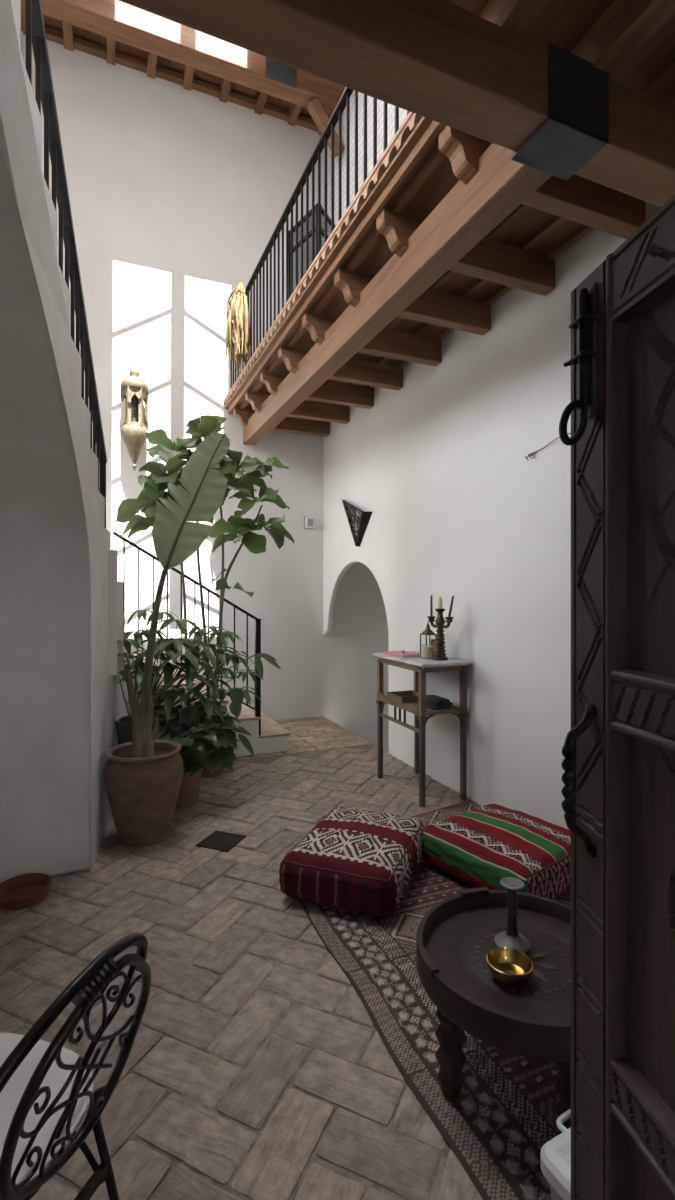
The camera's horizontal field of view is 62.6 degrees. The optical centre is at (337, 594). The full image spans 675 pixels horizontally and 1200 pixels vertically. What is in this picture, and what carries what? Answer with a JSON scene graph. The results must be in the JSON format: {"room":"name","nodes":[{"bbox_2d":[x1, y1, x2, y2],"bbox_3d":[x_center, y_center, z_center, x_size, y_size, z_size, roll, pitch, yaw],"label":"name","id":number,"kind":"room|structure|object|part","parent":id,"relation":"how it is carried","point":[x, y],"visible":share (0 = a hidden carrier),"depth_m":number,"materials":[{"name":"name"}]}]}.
{"room":"traditional dwelling","nodes":[
{"label":"traditional dwelling","id":0,"kind":"room"},
{"bbox_2d":[43,15,312,118],"bbox_3d":[-0.482,-5.530,2.696,4.070,0.200,6.650,0,0,-22],"label":"ceiling","id":1,"kind":"structure","parent":0,"point":[49,22],"depth_m":5.67,"materials":[{"name":"brown wood"}]},
{"bbox_2d":[21,31,388,751],"bbox_3d":[-1.265,-1.515,6.132,5.250,9.030,0.300,0,0,-22],"label":"wall","id":2,"kind":"structure","parent":0,"point":[177,195],"depth_m":5.92,"materials":[{"name":"paint"}]},
{"bbox_2d":[120,355,148,470],"bbox_3d":[-2.017,-1.805,5.511,0.266,1.150,0.273,0,0,-22],"label":"wall lantern","id":3,"kind":"object","parent":2,"relation":"attached to","point":[134,390],"visible":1,"depth_m":5.43,"materials":[{"name":"gold metal"}]},
{"bbox_3d":[-2.015,-1.840,5.508,0.160,0.340,0.160,0,0,-22],"label":"glass","id":4,"kind":"part","parent":3,"relation":"part of","materials":[{"name":"white"}]},
{"bbox_2d":[21,23,318,131],"bbox_3d":[-1.772,-5.370,5.722,3.500,0.060,0.070,0,0,-22],"label":"trim","id":5,"kind":"structure","parent":2,"relation":"attached to","point":[53,35],"depth_m":5.73,"materials":[{"name":"brown wood"}]},
{"bbox_2d":[304,517,313,528],"bbox_3d":[-0.319,-0.825,6.319,0.110,0.140,0.078,0,0,-22],"label":"switch plate","id":6,"kind":"object","parent":2,"relation":"attached to","point":[308,521],"depth_m":6.29,"materials":[{"name":"grey plastic"}]},
{"bbox_2d":[308,519,312,525],"bbox_3d":[-0.305,-0.821,6.285,0.066,0.082,0.004,0,0,-22],"label":"switch","id":7,"kind":"object","parent":6,"relation":"in","point":[310,521],"depth_m":6.28,"materials":[{"name":"grey plastic"}]},
{"bbox_2d":[243,143,551,444],"bbox_3d":[-0.113,-1.690,4.017,0.134,0.331,4.490,0,0,-22],"label":"beam","id":8,"kind":"structure","parent":2,"relation":"attached to","point":[469,212],"depth_m":2.71,"materials":[{"name":"brown wood"}]},
{"bbox_2d":[233,408,329,436],"bbox_3d":[-0.594,-1.878,6.053,1.071,0.165,0.085,0,0,-22],"label":"joist","id":9,"kind":"object","parent":8,"relation":"on","point":[289,424],"visible":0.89,"depth_m":6.07,"materials":[{"name":"brown wood"}]},
{"bbox_2d":[245,392,349,423],"bbox_3d":[-0.384,-1.863,5.544,1.071,0.165,0.085,0,0,-22],"label":"joist","id":10,"kind":"object","parent":8,"relation":"on","point":[312,410],"visible":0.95,"depth_m":5.57,"materials":[{"name":"brown wood"}]},
{"bbox_2d":[260,371,373,408],"bbox_3d":[-0.170,-1.848,5.027,1.071,0.165,0.085,0,0,-22],"label":"joist","id":11,"kind":"object","parent":8,"relation":"on","point":[328,392],"visible":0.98,"depth_m":5.05,"materials":[{"name":"brown wood"}]},
{"bbox_2d":[278,346,402,389],"bbox_3d":[0.044,-1.833,4.509,1.071,0.165,0.085,0,0,-22],"label":"joist","id":12,"kind":"object","parent":8,"relation":"on","point":[361,372],"visible":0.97,"depth_m":4.53,"materials":[{"name":"brown wood"}]},
{"bbox_2d":[302,313,440,365],"bbox_3d":[0.266,-1.817,3.973,1.071,0.165,0.085,0,0,-22],"label":"joist","id":13,"kind":"object","parent":8,"relation":"on","point":[392,344],"visible":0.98,"depth_m":3.99,"materials":[{"name":"brown wood"}]},
{"bbox_2d":[334,268,490,334],"bbox_3d":[0.488,-1.801,3.437,1.071,0.165,0.085,0,0,-22],"label":"joist","id":14,"kind":"object","parent":8,"relation":"on","point":[431,307],"visible":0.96,"depth_m":3.46,"materials":[{"name":"brown wood"}]},
{"bbox_2d":[376,208,554,295],"bbox_3d":[0.702,-1.786,2.920,1.071,0.165,0.085,0,0,-22],"label":"joist","id":15,"kind":"object","parent":8,"relation":"on","point":[492,261],"visible":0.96,"depth_m":2.94,"materials":[{"name":"brown wood"}]},
{"bbox_2d":[438,125,645,238],"bbox_3d":[0.916,-1.771,2.402,1.071,0.165,0.085,0,0,-22],"label":"joist","id":16,"kind":"object","parent":8,"relation":"on","point":[578,199],"visible":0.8,"depth_m":2.42,"materials":[{"name":"brown wood"}]},
{"bbox_2d":[0,716,482,1199],"bbox_3d":[-0.454,1.497,2.274,3.700,0.205,7.850,0,0,-22],"label":"floor","id":17,"kind":"structure","parent":0,"point":[255,1068],"depth_m":1.87,"materials":[{"name":"brick"}]},
{"bbox_2d":[0,873,51,909],"bbox_3d":[-1.445,1.367,2.551,0.236,0.062,0.236,0,0,-22],"label":"dish","id":18,"kind":"object","parent":17,"relation":"on","point":[26,890],"visible":1,"depth_m":2.58,"materials":[{"name":"brown ceramic"}]},
{"bbox_2d":[0,932,150,1199],"bbox_3d":[-0.609,0.977,0.936,0.566,0.852,0.423,0,0,18],"label":"garden chair","id":19,"kind":"object","parent":17,"relation":"on","point":[84,989],"visible":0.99,"depth_m":0.87,"materials":[{"name":"black metal"}]},
{"bbox_3d":[-0.677,0.975,0.970,0.386,0.020,0.387,0,0,25],"label":"seat frame","id":20,"kind":"part","parent":19,"relation":"part of","materials":[{"name":"brown metal"}]},
{"bbox_2d":[0,1032,93,1183],"bbox_3d":[-0.677,0.936,0.970,0.415,0.056,0.414,0,0,18],"label":"seat cushion","id":21,"kind":"object","parent":19,"relation":"on","point":[56,1077],"visible":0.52,"depth_m":1.01,"materials":[{"name":"white fabric"}]},
{"bbox_3d":[-0.417,1.109,1.054,0.125,0.587,0.054,0,0,2],"label":"leg","id":22,"kind":"part","parent":19,"relation":"part of","materials":[{"name":"brown metal"}]},
{"bbox_2d":[0,0,290,883],"bbox_3d":[-0.931,-0.365,2.664,2.709,3.558,6.358,0,0,-22],"label":"staircase","id":23,"kind":"structure","parent":17,"relation":"on","point":[62,614],"depth_m":2.69,"materials":[{"name":"paint"}]},
{"bbox_2d":[25,0,106,528],"bbox_3d":[-1.157,-1.419,2.325,0.045,2.378,2.319,0,0,-15],"label":"stair railing","id":24,"kind":"object","parent":23,"relation":"on","point":[35,29],"visible":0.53,"depth_m":2.34,"materials":[{"name":"black metal"}]},
{"bbox_3d":[-1.448,-0.533,3.427,0.035,0.607,0.035,0,0,-22],"label":"newel post","id":25,"kind":"part","parent":24,"relation":"part of","materials":[{"name":"black metal"}]},
{"bbox_2d":[113,532,260,734],"bbox_3d":[-1.243,0.363,4.680,1.211,1.744,0.050,0,0,-22],"label":"stair railing","id":26,"kind":"object","parent":23,"relation":"on","point":[257,708],"visible":0.57,"depth_m":4.69,"materials":[{"name":"black metal"}]},
{"bbox_3d":[-1.243,-0.135,4.680,1.211,0.749,0.030,0,0,-22],"label":"handrail","id":27,"kind":"part","parent":26,"relation":"part of","materials":[{"name":"black metal"}]},
{"bbox_3d":[-1.227,0.680,4.687,1.142,0.702,0.022,0,0,-22],"label":"rail","id":28,"kind":"part","parent":26,"relation":"part of","materials":[{"name":"black metal"}]},
{"bbox_3d":[-0.705,0.723,4.903,0.045,1.025,0.050,0,0,-22],"label":"newel post","id":29,"kind":"part","parent":26,"relation":"part of","materials":[{"name":"black metal"}]},
{"bbox_2d":[103,432,229,846],"bbox_3d":[-0.999,0.218,3.266,0.699,2.364,0.438,0,0,-22],"label":"banana plant","id":30,"kind":"object","parent":17,"relation":"on","point":[142,778],"visible":1,"depth_m":3.25,"materials":[{"name":"green plant"}]},
{"bbox_2d":[175,761,202,808],"bbox_3d":[-1.063,1.280,3.754,0.300,0.240,0.300,0,0,-22],"label":"pot","id":31,"kind":"object","parent":17,"relation":"on","point":[188,795],"depth_m":3.66,"materials":[{"name":"ceramic"}]},
{"bbox_2d":[113,608,280,754],"bbox_3d":[-1.043,0.749,3.875,1.223,1.302,0.766,0,0,2],"label":"plant","id":32,"kind":"object","parent":17,"relation":"on","point":[172,647],"visible":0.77,"depth_m":3.78,"materials":[{"name":"green plant"}]},
{"bbox_3d":[-1.346,1.116,3.751,0.290,0.568,0.290,0,0,-22],"label":"pot","id":33,"kind":"part","parent":32,"relation":"part of","materials":[{"name":"green ceramic"}]},
{"bbox_3d":[-1.026,0.535,3.883,0.942,0.855,0.421,0,0,-14],"label":"stem","id":34,"kind":"part","parent":32,"relation":"part of","materials":[{"name":"green plant"}]},
{"bbox_2d":[151,688,243,808],"bbox_3d":[-1.004,1.008,3.732,0.751,0.784,0.654,0,0,-22],"label":"potted plant","id":35,"kind":"object","parent":17,"relation":"on","point":[216,735],"visible":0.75,"depth_m":3.64,"materials":[{"name":"green plant"}]},
{"bbox_3d":[-1.018,0.962,3.739,0.487,0.458,0.396,0,0,-22],"label":"stem","id":36,"kind":"part","parent":35,"relation":"part of","materials":[{"name":"green plant"}]},
{"bbox_2d":[116,415,293,777],"bbox_3d":[-1.021,-0.025,4.365,1.358,2.849,0.666,0,0,5],"label":"fig tree","id":37,"kind":"object","parent":17,"relation":"on","point":[156,483],"visible":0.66,"depth_m":4.30,"materials":[{"name":"green plant"}]},
{"bbox_3d":[-1.015,1.268,4.363,0.324,0.265,0.324,0,0,-22],"label":"pot","id":38,"kind":"part","parent":37,"relation":"part of","materials":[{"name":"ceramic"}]},
{"bbox_3d":[-0.968,-0.025,4.366,0.796,2.409,0.163,0,0,7],"label":"stem","id":39,"kind":"part","parent":37,"relation":"part of","materials":[{"name":"green plant"}]},
{"bbox_2d":[195,830,246,851],"bbox_3d":[-0.659,1.398,3.156,0.208,0.012,0.208,0,0,21],"label":"drain cover","id":40,"kind":"object","parent":17,"relation":"on","point":[222,841],"visible":1,"depth_m":3.14,"materials":[{"name":"metal"}]},
{"bbox_2d":[373,651,471,806],"bbox_3d":[0.592,0.923,4.024,0.402,0.953,0.747,0,0,-22],"label":"console table","id":41,"kind":"object","parent":17,"relation":"on","point":[419,709],"visible":0.87,"depth_m":3.79,"materials":[{"name":"wood"}]},
{"bbox_3d":[0.327,0.655,4.247,0.038,0.320,0.038,0,0,-22],"label":"post","id":42,"kind":"part","parent":41,"relation":"part of","materials":[{"name":"brown wood"}]},
{"bbox_3d":[0.327,1.110,4.247,0.034,0.580,0.034,0,0,-22],"label":"leg","id":43,"kind":"part","parent":41,"relation":"part of","materials":[{"name":"brown wood"}]},
{"bbox_3d":[0.444,0.911,3.963,0.020,0.022,0.581,0,0,-22],"label":"rail","id":44,"kind":"part","parent":41,"relation":"part of","materials":[{"name":"brown wood"}]},
{"bbox_2d":[382,651,421,657],"bbox_3d":[0.471,0.436,4.091,0.172,0.022,0.260,0,0,-30],"label":"notebook","id":45,"kind":"object","parent":41,"relation":"on","point":[400,654],"visible":1,"depth_m":4.03,"materials":[{"name":"paper"}]},
{"bbox_2d":[387,690,417,702],"bbox_3d":[0.523,0.759,4.150,0.220,0.045,0.230,0,0,-22],"label":"wooden tray","id":46,"kind":"object","parent":41,"relation":"on","point":[409,696],"visible":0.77,"depth_m":4.14,"materials":[{"name":"brown wood"}]},
{"bbox_3d":[0.627,0.655,4.372,0.038,0.320,0.038,0,0,-22],"label":"post","id":47,"kind":"part","parent":41,"relation":"part of","materials":[{"name":"brown wood"}]},
{"bbox_3d":[0.627,1.110,4.372,0.034,0.580,0.034,0,0,-22],"label":"leg","id":48,"kind":"part","parent":41,"relation":"part of","materials":[{"name":"brown wood"}]},
{"bbox_3d":[0.561,0.655,3.679,0.038,0.320,0.038,0,0,-22],"label":"post","id":49,"kind":"part","parent":41,"relation":"part of","materials":[{"name":"brown wood"}]},
{"bbox_3d":[0.561,1.110,3.679,0.034,0.580,0.034,0,0,-22],"label":"leg","id":50,"kind":"part","parent":41,"relation":"part of","materials":[{"name":"brown wood"}]},
{"bbox_2d":[386,696,461,715],"bbox_3d":[0.594,0.791,4.025,0.349,0.018,0.639,0,0,-22],"label":"shelf","id":51,"kind":"object","parent":41,"relation":"attached to","point":[454,710],"depth_m":3.79,"materials":[{"name":"brown wood"}]},
{"bbox_2d":[422,646,431,657],"bbox_3d":[0.633,0.397,3.925,0.084,0.100,0.084,0,0,-22],"label":"candle","id":52,"kind":"object","parent":41,"relation":"on","point":[426,650],"visible":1,"depth_m":3.89,"materials":[{"name":"white wax"}]},
{"bbox_2d":[420,622,435,655],"bbox_3d":[0.663,0.322,4.062,0.090,0.250,0.090,0,0,-22],"label":"glass lantern","id":53,"kind":"object","parent":41,"relation":"on","point":[427,631],"visible":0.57,"depth_m":4.05,"materials":[{"name":"brown metal"}]},
{"bbox_3d":[0.663,0.359,4.062,0.087,0.152,0.087,0,0,-22],"label":"frame","id":54,"kind":"part","parent":53,"relation":"part of","materials":[{"name":"brown metal"}]},
{"bbox_2d":[431,639,436,656],"bbox_3d":[0.711,0.384,3.977,0.090,0.130,0.030,0,0,33],"label":"picture frame","id":55,"kind":"object","parent":41,"relation":"on","point":[433,641],"visible":0.24,"depth_m":3.99,"materials":[{"name":"brown metal"}]},
{"bbox_2d":[432,641,435,655],"bbox_3d":[0.711,0.384,3.977,0.068,0.107,0.019,0,0,33],"label":"picture","id":56,"kind":"object","parent":55,"relation":"attached to","point":[433,642],"depth_m":3.99,"materials":[{"name":"brown wood"}]},
{"bbox_2d":[416,695,452,709],"bbox_3d":[0.682,0.752,3.903,0.180,0.060,0.232,0,0,-22],"label":"cloth bundle","id":57,"kind":"object","parent":41,"relation":"on","point":[434,702],"visible":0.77,"depth_m":3.81,"materials":[{"name":"black fabric"}]},
{"bbox_2d":[427,608,453,660],"bbox_3d":[0.709,0.270,3.832,0.112,0.355,0.201,0,0,-22],"label":"candelabra","id":58,"kind":"object","parent":41,"relation":"on","point":[440,655],"visible":1,"depth_m":3.81,"materials":[{"name":"brown wood"}]},
{"bbox_2d":[430,594,432,615],"bbox_3d":[0.658,0.072,3.887,0.017,0.153,0.017,0,0,-22],"label":"taper candle","id":59,"kind":"object","parent":58,"relation":"on","point":[431,598],"visible":1,"depth_m":3.88,"materials":[{"name":"green wax"}]},
{"bbox_3d":[0.679,0.189,3.873,0.109,0.080,0.059,0,0,34],"label":"arm","id":60,"kind":"part","parent":58,"relation":"part of","materials":[{"name":"brown wood"}]},
{"bbox_2d":[438,597,441,607],"bbox_3d":[0.709,0.051,3.832,0.029,0.083,0.029,0,0,-22],"label":"taper candle","id":61,"kind":"object","parent":58,"relation":"on","point":[439,598],"visible":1,"depth_m":3.82,"materials":[{"name":"white wax"}]},
{"bbox_3d":[0.709,0.270,3.832,0.104,0.355,0.104,0,0,-22],"label":"stem","id":62,"kind":"part","parent":58,"relation":"part of","materials":[{"name":"brown wood"}]},
{"bbox_3d":[0.739,0.189,3.791,0.110,0.080,0.059,0,0,34],"label":"arm","id":63,"kind":"part","parent":58,"relation":"part of","materials":[{"name":"brown wood"}]},
{"bbox_2d":[448,595,453,616],"bbox_3d":[0.771,0.075,3.767,0.047,0.152,0.018,0,0,42],"label":"taper candle","id":64,"kind":"object","parent":58,"relation":"on","point":[452,599],"visible":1,"depth_m":3.76,"materials":[{"name":"green wax"}]},
{"bbox_3d":[0.862,0.655,3.803,0.038,0.320,0.038,0,0,-22],"label":"post","id":65,"kind":"part","parent":41,"relation":"part of","materials":[{"name":"brown wood"}]},
{"bbox_3d":[0.862,1.110,3.803,0.034,0.580,0.034,0,0,-22],"label":"leg","id":66,"kind":"part","parent":41,"relation":"part of","materials":[{"name":"brown wood"}]},
{"bbox_2d":[299,800,570,1199],"bbox_3d":[0.762,1.396,2.182,1.494,0.009,2.850,0,0,-22],"label":"rug","id":67,"kind":"object","parent":17,"relation":"on","point":[501,1119],"visible":0.24,"depth_m":1.67,"materials":[{"name":"fabric"}]},
{"bbox_2d":[279,807,424,917],"bbox_3d":[0.103,1.276,2.748,0.558,0.234,0.728,0,0,22],"label":"pouf","id":68,"kind":"object","parent":67,"relation":"on","point":[362,862],"visible":0.99,"depth_m":2.50,"materials":[{"name":"fabric"}]},
{"bbox_2d":[416,887,570,1134],"bbox_3d":[0.536,1.198,1.607,0.616,0.384,0.616,0,0,-22],"label":"round table","id":69,"kind":"object","parent":67,"relation":"on","point":[454,939],"visible":0.62,"depth_m":1.53,"materials":[{"name":"brown wood"}]},
{"bbox_3d":[0.318,1.238,1.555,0.084,0.305,0.087,0,0,-22],"label":"leg","id":70,"kind":"part","parent":69,"relation":"part of","materials":[{"name":"brown wood"}]},
{"bbox_2d":[426,907,570,1021],"bbox_3d":[0.536,1.076,1.607,0.566,0.038,0.566,0,0,-22],"label":"tray","id":71,"kind":"object","parent":69,"relation":"on","point":[459,941],"depth_m":1.61,"materials":[{"name":"brown wood"}]},
{"bbox_2d":[486,947,532,986],"bbox_3d":[0.475,1.032,1.533,0.124,0.048,0.124,0,0,-22],"label":"brass bowl","id":72,"kind":"object","parent":69,"relation":"on","point":[509,966],"visible":1,"depth_m":1.55,"materials":[{"name":"gold metal"}]},
{"bbox_2d":[494,877,529,952],"bbox_3d":[0.528,0.964,1.679,0.104,0.186,0.104,0,0,-22],"label":"candlestick","id":73,"kind":"object","parent":69,"relation":"on","point":[511,938],"visible":0.96,"depth_m":1.67,"materials":[{"name":"grey metal"}]},
{"bbox_3d":[0.528,0.879,1.679,0.072,0.018,0.072,0,0,-22],"label":"drip plate","id":74,"kind":"part","parent":73,"relation":"part of","materials":[{"name":"grey metal"}]},
{"bbox_3d":[0.589,1.238,1.388,0.087,0.305,0.084,0,0,-22],"label":"leg","id":75,"kind":"part","parent":69,"relation":"part of","materials":[{"name":"brown wood"}]},
{"bbox_2d":[422,804,570,899],"bbox_3d":[0.855,1.275,2.800,0.632,0.236,0.666,0,0,-37],"label":"pouf","id":76,"kind":"object","parent":67,"relation":"on","point":[482,846],"visible":0.8,"depth_m":2.64,"materials":[{"name":"fabric"}]},
{"bbox_2d":[541,1109,570,1199],"bbox_3d":[0.609,1.272,1.126,0.315,0.238,0.327,0,0,-27],"label":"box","id":77,"kind":"object","parent":67,"relation":"on","point":[556,1153],"visible":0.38,"depth_m":1.14,"materials":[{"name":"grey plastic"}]},
{"bbox_3d":[0.548,1.178,1.258,0.135,0.012,0.036,0,0,-27],"label":"handle","id":78,"kind":"part","parent":77,"relation":"part of","materials":[{"name":"white plastic"}]},
{"bbox_2d":[559,194,674,1199],"bbox_3d":[0.470,0.421,0.602,0.092,1.933,0.800,0,0,-9],"label":"wooden door","id":79,"kind":"structure","parent":17,"relation":"on","point":[618,778],"depth_m":0.89,"materials":[{"name":"brown wood"}]},
{"bbox_3d":[0.405,0.312,0.933,0.056,0.259,0.024,0,0,-6],"label":"pull handle","id":80,"kind":"part","parent":79,"relation":"part of","materials":[{"name":"black metal"}]},
{"bbox_3d":[0.428,-0.410,0.934,0.007,0.220,0.024,0,0,-9],"label":"latch plate","id":81,"kind":"part","parent":79,"relation":"part of","materials":[{"name":"metal"}]},
{"bbox_2d":[233,0,674,409],"bbox_3d":[-0.180,-1.977,2.983,2.652,0.276,6.350,0,0,-22],"label":"ceiling","id":82,"kind":"structure","parent":0,"point":[527,228],"depth_m":2.80,"materials":[{"name":"brown wood"}]},
{"bbox_2d":[288,203,335,298],"bbox_3d":[-0.188,-2.744,5.100,0.337,1.313,0.494,0,0,-37],"label":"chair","id":83,"kind":"object","parent":82,"relation":"on","point":[316,205],"visible":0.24,"depth_m":5.01,"materials":[{"name":"black metal"}]},
{"bbox_3d":[-0.309,-2.744,5.012,0.037,1.313,0.488,0,0,-37],"label":"frame","id":84,"kind":"part","parent":83,"relation":"part of","materials":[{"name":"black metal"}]},
{"bbox_3d":[-0.091,-2.744,4.981,0.042,1.313,0.369,0,0,25],"label":"frame","id":85,"kind":"part","parent":83,"relation":"part of","materials":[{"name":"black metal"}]},
{"bbox_2d":[223,112,443,413],"bbox_3d":[-0.311,-1.980,3.953,0.152,0.280,4.504,0,0,-22],"label":"edging","id":86,"kind":"object","parent":82,"relation":"attached to","point":[416,132],"visible":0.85,"depth_m":2.95,"materials":[{"name":"wood"}]},
{"bbox_2d":[230,87,409,388],"bbox_3d":[-0.300,-2.473,3.923,0.040,0.944,4.481,0,0,-22],"label":"gallery railing","id":87,"kind":"object","parent":86,"relation":"on","point":[344,100],"visible":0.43,"depth_m":3.57,"materials":[{"name":"black metal"}]},
{"bbox_2d":[225,281,249,374],"bbox_3d":[-0.939,-2.511,5.240,0.233,0.860,0.333,0,0,-5],"label":"bunch","id":88,"kind":"object","parent":87,"relation":"hanging from","point":[237,341],"visible":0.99,"depth_m":5.14,"materials":[{"name":"plant"}]},
{"bbox_3d":[-0.300,-2.820,3.923,0.040,0.250,4.481,0,0,-22],"label":"handrail","id":89,"kind":"part","parent":87,"relation":"part of","materials":[{"name":"black metal"}]},
{"bbox_2d":[323,90,660,829],"bbox_3d":[1.355,-2.215,3.618,0.670,7.630,6.350,0,0,-22],"label":"wall","id":90,"kind":"structure","parent":0,"point":[448,484],"depth_m":3.71,"materials":[{"name":"paint"}]},
{"bbox_2d":[342,499,371,546],"bbox_3d":[0.165,-0.737,5.501,0.091,0.522,0.648,0,0,-22],"label":"wall sconce","id":91,"kind":"object","parent":90,"relation":"attached to","point":[363,520],"visible":1,"depth_m":5.42,"materials":[{"name":"black metal"}]},
{"bbox_2d":[118,0,674,206],"bbox_3d":[0.381,-1.607,1.708,2.590,0.215,0.155,0,0,-22],"label":"beam","id":92,"kind":"structure","parent":90,"relation":"attached to","point":[440,61],"depth_m":1.62,"materials":[{"name":"brown wood"}]},
{"bbox_2d":[480,0,551,37],"bbox_3d":[0.834,-1.782,0.967,0.090,0.135,1.850,0,0,-22],"label":"joist","id":93,"kind":"object","parent":92,"relation":"on","point":[518,17],"visible":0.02,"depth_m":1.66,"materials":[{"name":"brown wood"}]},
{"bbox_2d":[511,43,608,179],"bbox_3d":[0.744,-1.607,1.864,0.250,0.235,0.183,0,0,-22],"label":"strap","id":94,"kind":"object","parent":92,"relation":"attached to","point":[575,129],"visible":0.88,"depth_m":1.80,"materials":[{"name":"metal"}]},
{"bbox_2d":[570,0,674,78],"bbox_3d":[1.166,-1.782,1.105,0.090,0.135,1.850,0,0,-22],"label":"joist","id":95,"kind":"object","parent":92,"relation":"on","point":[625,26],"visible":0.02,"depth_m":1.73,"materials":[{"name":"brown wood"}]},
{"bbox_2d":[641,62,674,109],"bbox_3d":[1.499,-1.782,1.242,0.090,0.135,1.850,0,0,-22],"label":"joist","id":96,"kind":"object","parent":92,"relation":"on","point":[662,90],"visible":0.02,"depth_m":1.96,"materials":[{"name":"brown wood"}]},
{"bbox_2d":[525,433,570,460],"bbox_3d":[1.191,-0.828,3.092,0.030,0.075,0.406,0,0,-22],"label":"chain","id":97,"kind":"object","parent":90,"relation":"attached to","point":[535,452],"visible":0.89,"depth_m":3.21,"materials":[{"name":"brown metal"}]},
{"bbox_3d":[1.000,1.050,5.770,1.540,3.900,2.100,0,0,-22],"label":"wall","id":98,"kind":"structure","parent":0,"visible":0},
{"bbox_2d":[350,731,388,752],"bbox_3d":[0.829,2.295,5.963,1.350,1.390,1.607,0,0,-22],"label":"baseboard","id":99,"kind":"structure","parent":98,"relation":"attached to","point":[350,731],"depth_m":6.04,"materials":[{"name":"paint"}]},
{"bbox_3d":[-2.512,-2.215,2.018,0.700,7.630,6.350,0,0,-22],"label":"wall","id":100,"kind":"structure","parent":0,"visible":0},
{"bbox_2d":[21,0,345,116],"bbox_3d":[-1.558,-5.205,5.205,3.500,0.210,0.190,0,0,-22],"label":"roof beam","id":101,"kind":"structure","parent":100,"relation":"attached to","point":[116,20],"depth_m":5.20,"materials":[{"name":"brown wood"}]},
{"bbox_2d":[21,7,25,34],"bbox_3d":[-2.808,-5.370,4.953,0.080,0.120,0.700,0,0,-22],"label":"rafter","id":102,"kind":"object","parent":101,"relation":"on","point":[23,10],"visible":0.43,"depth_m":5.12,"materials":[{"name":"brown wood"}]},
{"bbox_2d":[62,21,73,50],"bbox_3d":[-2.484,-5.370,5.087,0.080,0.120,0.700,0,0,-22],"label":"rafter","id":103,"kind":"object","parent":101,"relation":"on","point":[67,28],"visible":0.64,"depth_m":5.28,"materials":[{"name":"brown wood"}]},
{"bbox_2d":[107,37,115,64],"bbox_3d":[-2.137,-5.370,5.241,0.080,0.120,0.680,0,0,-22],"label":"rafter","id":104,"kind":"object","parent":101,"relation":"on","point":[111,44],"visible":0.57,"depth_m":5.41,"materials":[{"name":"brown wood"}]},
{"bbox_2d":[147,52,156,78],"bbox_3d":[-1.786,-5.370,5.386,0.080,0.120,0.680,0,0,-22],"label":"rafter","id":105,"kind":"object","parent":101,"relation":"on","point":[152,58],"visible":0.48,"depth_m":5.58,"materials":[{"name":"brown wood"}]},
{"bbox_2d":[183,65,194,90],"bbox_3d":[-1.453,-5.370,5.524,0.080,0.120,0.680,0,0,-22],"label":"rafter","id":106,"kind":"object","parent":101,"relation":"on","point":[188,71],"visible":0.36,"depth_m":5.71,"materials":[{"name":"brown wood"}]},
{"bbox_2d":[219,78,231,102],"bbox_3d":[-1.104,-5.370,5.668,0.080,0.120,0.680,0,0,-22],"label":"rafter","id":107,"kind":"object","parent":101,"relation":"on","point":[225,86],"visible":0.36,"depth_m":5.85,"materials":[{"name":"brown wood"}]},
{"bbox_2d":[255,91,267,114],"bbox_3d":[-0.744,-5.370,5.806,0.080,0.120,0.700,0,0,-22],"label":"rafter","id":108,"kind":"object","parent":101,"relation":"on","point":[261,97],"visible":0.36,"depth_m":5.99,"materials":[{"name":"brown wood"}]},
{"bbox_2d":[265,57,296,87],"bbox_3d":[-0.599,-5.210,5.608,0.320,0.240,0.218,0,0,-22],"label":"plate","id":109,"kind":"object","parent":101,"relation":"attached to","point":[275,70],"visible":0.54,"depth_m":5.50,"materials":[{"name":"metal"}]},
{"bbox_2d":[288,103,301,125],"bbox_3d":[-0.392,-5.370,5.952,0.080,0.120,0.700,0,0,-22],"label":"rafter","id":110,"kind":"object","parent":101,"relation":"on","point":[295,109],"visible":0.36,"depth_m":6.13,"materials":[{"name":"brown wood"}]},
{"bbox_2d":[307,98,344,156],"bbox_3d":[-0.119,-4.865,5.783,0.379,0.484,0.100,0,0,-19],"label":"brace","id":111,"kind":"object","parent":101,"relation":"attached to","point":[315,108],"visible":0.8,"depth_m":5.73,"materials":[{"name":"brown wood"}]}
]}

